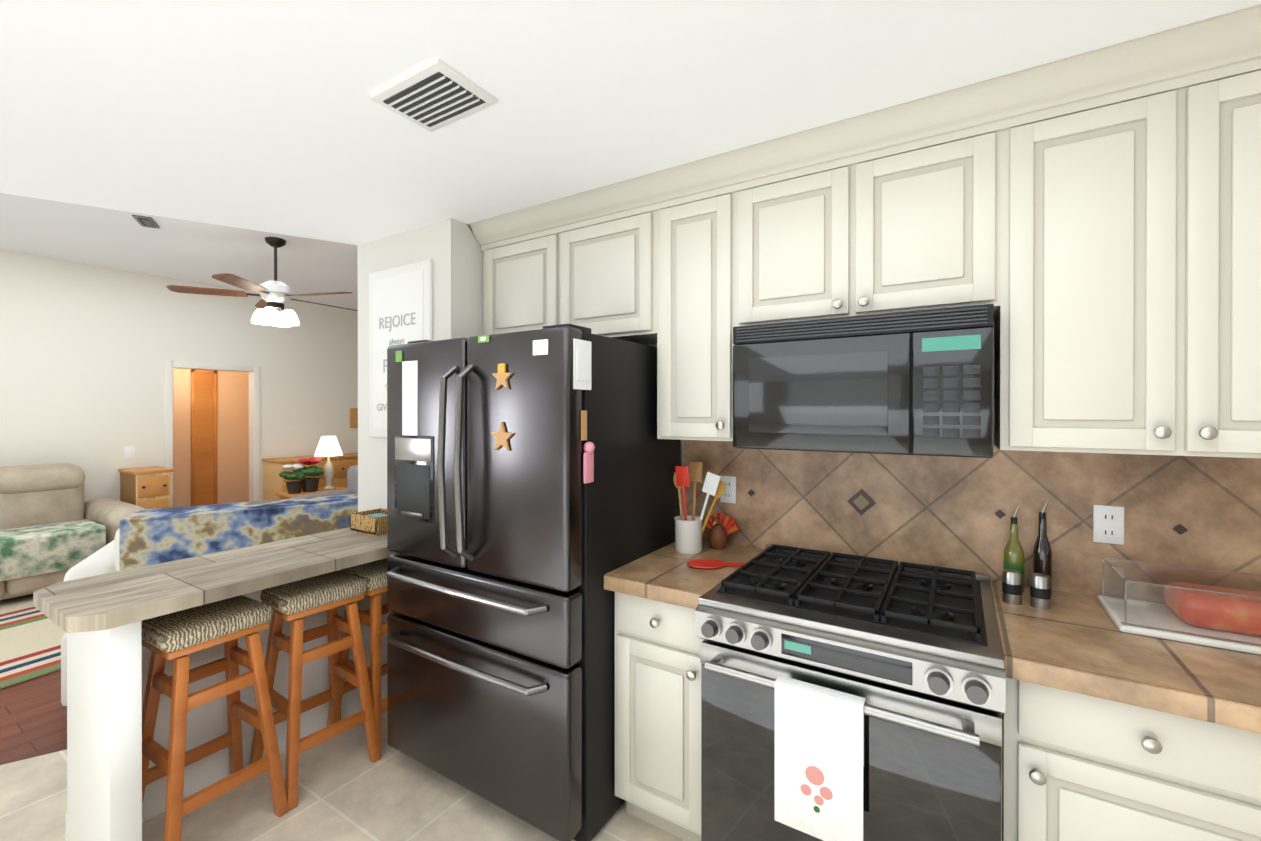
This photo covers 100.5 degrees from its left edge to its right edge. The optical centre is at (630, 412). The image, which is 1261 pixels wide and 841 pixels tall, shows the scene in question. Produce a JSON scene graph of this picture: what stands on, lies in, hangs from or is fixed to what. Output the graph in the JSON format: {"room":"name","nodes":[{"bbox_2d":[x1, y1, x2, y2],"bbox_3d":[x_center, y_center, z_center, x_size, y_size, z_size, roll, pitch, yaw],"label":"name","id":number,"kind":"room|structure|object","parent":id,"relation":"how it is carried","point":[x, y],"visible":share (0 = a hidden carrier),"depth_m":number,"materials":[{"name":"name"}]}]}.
{"room":"kitchen and living room","nodes":[
{"label":"kitchen and living room","id":0,"kind":"room"},
{"bbox_2d":[0,250,357,502],"bbox_3d":[-5.000,0.021,5.625,0.120,2.920,9.100,0,0,32],"label":"wall","id":1,"kind":"structure","parent":0,"point":[86,350],"depth_m":5.34,"materials":[{"name":"white paint"}]},
{"bbox_2d":[125,446,134,457],"bbox_3d":[-5.101,0.401,5.341,0.010,0.120,0.080,0,0,32],"label":"switch plate","id":2,"kind":"object","parent":1,"relation":"attached to","point":[129,451],"visible":1,"depth_m":5.34,"materials":[{"name":"white plastic"}]},
{"bbox_2d":[164,360,260,506],"bbox_3d":[-4.715,0.460,5.955,0.015,2.040,0.900,0,0,32],"label":"door frame","id":3,"kind":"structure","parent":1,"relation":"attached to","point":[169,365],"depth_m":5.84,"materials":[{"name":"white paint"}]},
{"bbox_2d":[350,408,357,427],"bbox_3d":[-3.824,0.070,7.366,0.028,0.270,0.240,0,0,32],"label":"picture frame","id":4,"kind":"object","parent":1,"relation":"attached to","point":[353,417],"visible":0.46,"depth_m":7.30,"materials":[{"name":"brown wood"}]},
{"bbox_2d":[0,193,357,309],"bbox_3d":[-3.114,-1.476,4.440,4.570,0.080,9.340,0,0,32],"label":"ceiling","id":5,"kind":"structure","parent":0,"point":[188,251],"depth_m":4.58,"materials":[{"name":"white paint"}]},
{"bbox_2d":[132,215,159,228],"bbox_3d":[-3.622,-1.424,3.921,0.110,0.020,0.250,0,0,-31],"label":"ceiling vent","id":6,"kind":"object","parent":5,"relation":"in","point":[145,221],"visible":1,"depth_m":3.90,"materials":[{"name":"grey metal"}]},
{"bbox_2d":[166,237,357,326],"bbox_3d":[-2.922,-1.086,4.391,1.355,0.700,1.304,0,0,32],"label":"ceiling fan","id":7,"kind":"object","parent":5,"relation":"hanging from","point":[275,295],"visible":1,"depth_m":4.26,"materials":[{"name":"brown metal"}]},
{"bbox_2d":[173,368,248,506],"bbox_3d":[-5.334,0.253,6.365,1.230,2.550,2.200,0,0,32],"label":"wall","id":8,"kind":"structure","parent":0,"point":[233,434],"depth_m":7.08,"materials":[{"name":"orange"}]},
{"bbox_2d":[173,454,173,506],"bbox_3d":[-5.319,0.494,5.951,0.755,1.950,0.103,0,0,32],"label":"door leaf","id":9,"kind":"structure","parent":8,"relation":"in","point":[173,480],"depth_m":5.74,"materials":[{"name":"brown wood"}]},
{"bbox_2d":[191,369,217,505],"bbox_3d":[-5.598,0.455,6.885,0.025,2.036,0.280,0,0,32],"label":"door","id":10,"kind":"structure","parent":8,"relation":"in","point":[204,485],"depth_m":6.88,"materials":[{"name":"brown wood"}]},
{"bbox_2d":[0,670,684,840],"bbox_3d":[-1.026,1.518,3.214,9.420,0.060,9.220,0,0,32],"label":"floor","id":11,"kind":"structure","parent":0,"point":[348,790],"depth_m":2.01,"materials":[{"name":"tile"}]},
{"bbox_2d":[0,594,65,688],"bbox_3d":[-4.526,1.482,2.974,2.200,0.012,2.500,0,0,24],"label":"rug","id":12,"kind":"object","parent":11,"relation":"on","point":[31,635],"depth_m":3.36,"materials":[{"name":"fabric"}]},
{"bbox_2d":[0,463,143,599],"bbox_3d":[-5.280,0.951,3.980,1.013,0.970,2.250,0,0,32],"label":"recliner sofa","id":13,"kind":"object","parent":11,"relation":"on","point":[54,528],"visible":0.81,"depth_m":4.38,"materials":[{"name":"beige fabric"}]},
{"bbox_2d":[118,466,173,508],"bbox_3d":[-4.866,1.022,5.267,0.480,0.920,0.300,0,0,32],"label":"pine dresser","id":14,"kind":"object","parent":11,"relation":"on","point":[147,487],"visible":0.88,"depth_m":5.16,"materials":[{"name":"brown wood"}]},
{"bbox_2d":[61,494,357,705],"bbox_3d":[-2.214,1.010,3.370,1.800,0.955,0.942,0,0,-31],"label":"sofa","id":15,"kind":"object","parent":11,"relation":"on","point":[145,537],"visible":0.19,"depth_m":2.81,"materials":[{"name":"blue fabric"}]},
{"bbox_2d":[33,527,393,840],"bbox_3d":[-1.461,1.038,2.144,0.535,0.906,1.247,0,0,32],"label":"kitchen peninsula","id":16,"kind":"object","parent":11,"relation":"on","point":[98,619],"depth_m":1.80,"materials":[{"name":"white paint"}]},
{"bbox_2d":[350,508,386,535],"bbox_3d":[-1.257,0.541,2.616,0.220,0.085,0.165,0,0,32],"label":"basket","id":17,"kind":"object","parent":16,"relation":"on","point":[373,522],"visible":0.79,"depth_m":2.54,"materials":[{"name":"wicker"}]},
{"bbox_2d":[142,595,288,840],"bbox_3d":[-1.527,1.106,1.893,0.374,0.778,0.364,0,0,30],"label":"stool","id":18,"kind":"object","parent":11,"relation":"on","point":[177,637],"visible":0.94,"depth_m":1.84,"materials":[{"name":"brown wood"}]},
{"bbox_2d":[262,460,326,500],"bbox_3d":[-4.126,1.033,6.467,0.452,0.890,0.530,0,0,32],"label":"base cabinet","id":19,"kind":"object","parent":11,"relation":"on","point":[274,482],"depth_m":6.25,"materials":[{"name":"brown wood"}]},
{"bbox_2d":[266,452,357,463],"bbox_3d":[-3.844,0.572,6.914,0.465,0.030,1.620,0,0,32],"label":"countertop","id":20,"kind":"structure","parent":19,"relation":"on","point":[272,460],"depth_m":6.53,"materials":[{"name":"brown wood"}]},
{"bbox_2d":[275,486,346,499],"bbox_3d":[-3.677,1.194,6.122,0.440,0.570,0.660,0,0,32],"label":"end table","id":21,"kind":"object","parent":11,"relation":"on","point":[283,495],"visible":0.21,"depth_m":5.95,"materials":[{"name":"brown wood"}]},
{"bbox_2d":[279,457,323,493],"bbox_3d":[-3.761,0.716,6.000,0.320,0.386,0.454,0,0,32],"label":"poinsettia","id":22,"kind":"object","parent":21,"relation":"on","point":[301,472],"visible":1,"depth_m":5.95,"materials":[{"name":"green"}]},
{"bbox_2d":[314,436,342,489],"bbox_3d":[-3.597,0.594,6.247,0.300,0.630,0.300,0,0,32],"label":"table lamp","id":23,"kind":"object","parent":21,"relation":"on","point":[328,446],"visible":1,"depth_m":6.19,"materials":[{"name":"beige"}]},
{"bbox_2d":[249,571,380,809],"bbox_3d":[-1.328,1.105,2.211,0.374,0.778,0.364,0,0,35],"label":"stool","id":24,"kind":"object","parent":11,"relation":"on","point":[295,602],"visible":0.79,"depth_m":2.16,"materials":[{"name":"brown wood"}]},
{"bbox_2d":[290,465,357,498],"bbox_3d":[-2.929,1.016,5.574,0.950,0.830,0.900,0,0,26],"label":"armchair","id":25,"kind":"object","parent":11,"relation":"on","point":[352,479],"visible":0.1,"depth_m":5.88,"materials":[{"name":"grey fabric"}]},
{"bbox_2d":[330,456,357,487],"bbox_3d":[-3.845,1.032,6.916,0.452,0.890,0.530,0,0,32],"label":"base cabinet","id":26,"kind":"object","parent":11,"relation":"on","point":[341,464],"depth_m":6.72,"materials":[{"name":"brown wood"}]},
{"bbox_2d":[327,558,392,759],"bbox_3d":[-1.159,1.104,2.482,0.374,0.778,0.364,0,0,31],"label":"stool","id":27,"kind":"object","parent":11,"relation":"on","point":[373,574],"visible":0.19,"depth_m":2.33,"materials":[{"name":"brown wood"}]},
{"bbox_2d":[386,324,680,840],"bbox_3d":[-0.412,0.593,2.252,1.007,1.795,0.896,0,0,32],"label":"fridge","id":28,"kind":"object","parent":11,"relation":"on","point":[532,496],"visible":1,"depth_m":1.87,"materials":[{"name":"grey metal"}]},
{"bbox_2d":[604,588,703,840],"bbox_3d":[0.252,1.054,2.043,0.380,0.875,0.601,0,0,32],"label":"base cabinet","id":29,"kind":"object","parent":11,"relation":"on","point":[658,665],"depth_m":1.79,"materials":[{"name":"beige wood"}]},
{"bbox_2d":[604,540,764,607],"bbox_3d":[0.242,0.594,2.027,0.388,0.045,0.636,0,0,32],"label":"countertop","id":30,"kind":"structure","parent":29,"relation":"on","point":[662,574],"depth_m":1.85,"materials":[{"name":"brown tile"}]},
{"bbox_2d":[673,462,724,553],"bbox_3d":[0.270,0.391,2.170,0.218,0.360,0.151,0,0,32],"label":"utensil crock","id":31,"kind":"object","parent":30,"relation":"on","point":[689,529],"visible":1,"depth_m":2.14,"materials":[{"name":"white ceramic"}]},
{"bbox_2d":[687,559,745,569],"bbox_3d":[0.318,0.566,1.955,0.198,0.012,0.158,0,0,32],"label":"spoon rest","id":32,"kind":"object","parent":30,"relation":"on","point":[707,564],"visible":0.92,"depth_m":1.96,"materials":[{"name":"red plastic"}]},
{"bbox_2d":[705,513,739,548],"bbox_3d":[0.371,0.500,2.219,0.167,0.142,0.109,0,0,32],"label":"figurine","id":33,"kind":"object","parent":30,"relation":"on","point":[721,527],"visible":0.92,"depth_m":2.21,"materials":[{"name":"brown ceramic"}]},
{"bbox_2d":[695,544,1005,840],"bbox_3d":[0.696,1.010,1.664,0.765,0.966,0.772,0,0,32],"label":"range","id":34,"kind":"object","parent":11,"relation":"on","point":[846,697],"visible":1,"depth_m":1.38,"materials":[{"name":"silver metal"}]},
{"bbox_2d":[774,675,865,840],"bbox_3d":[0.489,0.906,1.364,0.220,0.374,0.044,0,0,32],"label":"towel","id":35,"kind":"object","parent":34,"relation":"hanging from","point":[819,730],"depth_m":1.34,"materials":[{"name":"white fabric"}]},
{"bbox_2d":[1002,676,1260,840],"bbox_3d":[1.310,1.056,1.381,0.567,0.875,0.601,0,0,32],"label":"base cabinet","id":36,"kind":"object","parent":11,"relation":"on","point":[1111,731],"depth_m":1.17,"materials":[{"name":"beige wood"}]},
{"bbox_2d":[990,581,1260,731],"bbox_3d":[1.924,0.597,0.975,2.045,0.045,0.636,0,0,32],"label":"countertop","id":37,"kind":"structure","parent":36,"relation":"on","point":[1074,643],"depth_m":1.21,"materials":[{"name":"brown tile"}]},
{"bbox_2d":[1002,569,1021,604],"bbox_3d":[1.153,0.524,1.583,0.049,0.097,0.049,0,0,32],"label":"shaker","id":38,"kind":"object","parent":37,"relation":"on","point":[1011,586],"visible":1,"depth_m":1.56,"materials":[{"name":"silver metal"}]},
{"bbox_2d":[1003,507,1024,592],"bbox_3d":[1.240,0.437,1.694,0.056,0.271,0.055,0,0,32],"label":"oil bottle","id":39,"kind":"object","parent":37,"relation":"on","point":[1013,555],"visible":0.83,"depth_m":1.68,"materials":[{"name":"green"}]},
{"bbox_2d":[1030,573,1050,609],"bbox_3d":[1.210,0.524,1.547,0.049,0.097,0.049,0,0,32],"label":"shaker","id":40,"kind":"object","parent":37,"relation":"on","point":[1040,590],"visible":1,"depth_m":1.53,"materials":[{"name":"silver metal"}]},
{"bbox_2d":[1033,501,1051,594],"bbox_3d":[1.314,0.427,1.671,0.048,0.291,0.047,0,0,32],"label":"vinegar bottle","id":41,"kind":"object","parent":37,"relation":"on","point":[1042,556],"visible":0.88,"depth_m":1.66,"materials":[{"name":"black glass"}]},
{"bbox_2d":[1096,557,1260,654],"bbox_3d":[1.607,0.506,1.329,0.600,0.136,0.280,0,0,32],"label":"dish rack","id":42,"kind":"object","parent":37,"relation":"on","point":[1197,613],"visible":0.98,"depth_m":1.35,"materials":[{"name":"plastic"}]},
{"bbox_2d":[358,218,482,511],"bbox_3d":[-1.022,0.029,2.972,0.778,2.920,0.620,0,0,32],"label":"wall","id":43,"kind":"structure","parent":0,"point":[451,248],"depth_m":2.65,"materials":[{"name":"white paint"}]},
{"bbox_2d":[369,259,432,436],"bbox_3d":[-1.189,-0.311,2.693,0.510,0.880,0.025,0,0,32],"label":"wall sign","id":44,"kind":"object","parent":43,"relation":"attached to","point":[403,290],"visible":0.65,"depth_m":2.71,"materials":[{"name":"white paint"}]},
{"bbox_2d":[377,404,386,410],"bbox_3d":[-1.196,-0.029,2.682,0.340,0.038,0.002,0,0,32],"label":"sign","id":45,"kind":"object","parent":44,"relation":"attached to","point":[382,407],"visible":0.31,"depth_m":2.75,"materials":[{"name":"grey"}]},
{"bbox_2d":[383,359,386,372],"bbox_3d":[-1.193,-0.245,2.680,0.232,0.069,0.002,0,0,32],"label":"sign","id":46,"kind":"object","parent":44,"relation":"attached to","point":[384,365],"visible":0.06,"depth_m":2.73,"materials":[{"name":"grey"}]},
{"bbox_2d":[389,338,403,344],"bbox_3d":[-1.197,-0.362,2.681,0.128,0.046,0.002,0,0,32],"label":"sign","id":47,"kind":"object","parent":44,"relation":"attached to","point":[394,341],"visible":1,"depth_m":2.69,"materials":[{"name":"grey"}]},
{"bbox_2d":[379,312,415,331],"bbox_3d":[-1.195,-0.460,2.680,0.300,0.078,0.002,0,0,32],"label":"sign","id":48,"kind":"object","parent":44,"relation":"attached to","point":[380,323],"visible":1,"depth_m":2.69,"materials":[{"name":"grey paint"}]},
{"bbox_2d":[0,0,1260,244],"bbox_3d":[-1.233,-1.214,0.611,7.020,0.580,4.600,0,0,32],"label":"ceiling","id":49,"kind":"structure","parent":0,"point":[260,114],"depth_m":1.48,"materials":[{"name":"white paint"}]},
{"bbox_2d":[369,59,498,131],"bbox_3d":[-0.576,-0.917,1.540,0.310,0.020,0.215,0,0,32],"label":"ceiling vent","id":50,"kind":"object","parent":49,"relation":"in","point":[434,95],"visible":1,"depth_m":1.51,"materials":[{"name":"white metal"}]},
{"bbox_2d":[648,325,993,514],"bbox_3d":[1.214,0.282,1.869,4.200,2.420,0.120,0,0,32],"label":"wall","id":51,"kind":"structure","parent":0,"point":[682,441],"depth_m":2.41,"materials":[{"name":"white paint"}]},
{"bbox_2d":[477,192,655,344],"bbox_3d":[-0.245,-0.593,2.514,1.010,0.535,0.322,0,0,32],"label":"upper cabinet","id":52,"kind":"object","parent":51,"relation":"attached to","point":[595,270],"depth_m":2.31,"materials":[{"name":"beige wood"}]},
{"bbox_2d":[648,168,755,440],"bbox_3d":[0.355,-0.377,2.139,0.405,0.965,0.322,0,0,32],"label":"upper cabinet","id":53,"kind":"object","parent":51,"relation":"attached to","point":[706,230],"depth_m":2.00,"materials":[{"name":"beige wood"}]},
{"bbox_2d":[756,104,1007,324],"bbox_3d":[0.808,-0.586,1.855,0.805,0.545,0.322,0,0,32],"label":"upper cabinet","id":54,"kind":"object","parent":51,"relation":"attached to","point":[915,219],"depth_m":1.66,"materials":[{"name":"beige wood"}]},
{"bbox_2d":[733,304,993,457],"bbox_3d":[0.789,-0.089,1.825,0.765,0.433,0.391,0,0,32],"label":"over-the-range microwave","id":55,"kind":"object","parent":54,"relation":"attached to","point":[919,382],"visible":1,"depth_m":1.62,"materials":[{"name":"black metal"}]},
{"bbox_2d":[684,440,1260,602],"bbox_3d":[1.600,0.343,1.544,3.200,0.500,0.021,0,0,32],"label":"backsplash","id":56,"kind":"structure","parent":51,"relation":"attached to","point":[959,512],"depth_m":1.77,"materials":[{"name":"tile"}]},
{"bbox_2d":[720,476,735,503],"bbox_3d":[0.423,0.333,2.273,0.072,0.116,0.008,0,0,32],"label":"electrical outlet","id":57,"kind":"object","parent":56,"relation":"attached to","point":[728,495],"visible":0.85,"depth_m":2.27,"materials":[{"name":"white plastic"}]},
{"bbox_2d":[1093,505,1123,544],"bbox_3d":[1.474,0.345,1.616,0.072,0.116,0.008,0,0,32],"label":"electrical outlet","id":58,"kind":"object","parent":56,"relation":"attached to","point":[1108,524],"visible":1,"depth_m":1.61,"materials":[{"name":"white plastic"}]},
{"bbox_2d":[994,40,1260,457],"bbox_3d":[1.465,-0.375,1.445,0.880,0.965,0.322,0,0,32],"label":"upper cabinet","id":59,"kind":"object","parent":51,"relation":"attached to","point":[1088,224],"depth_m":1.36,"materials":[{"name":"beige wood"}]}
]}

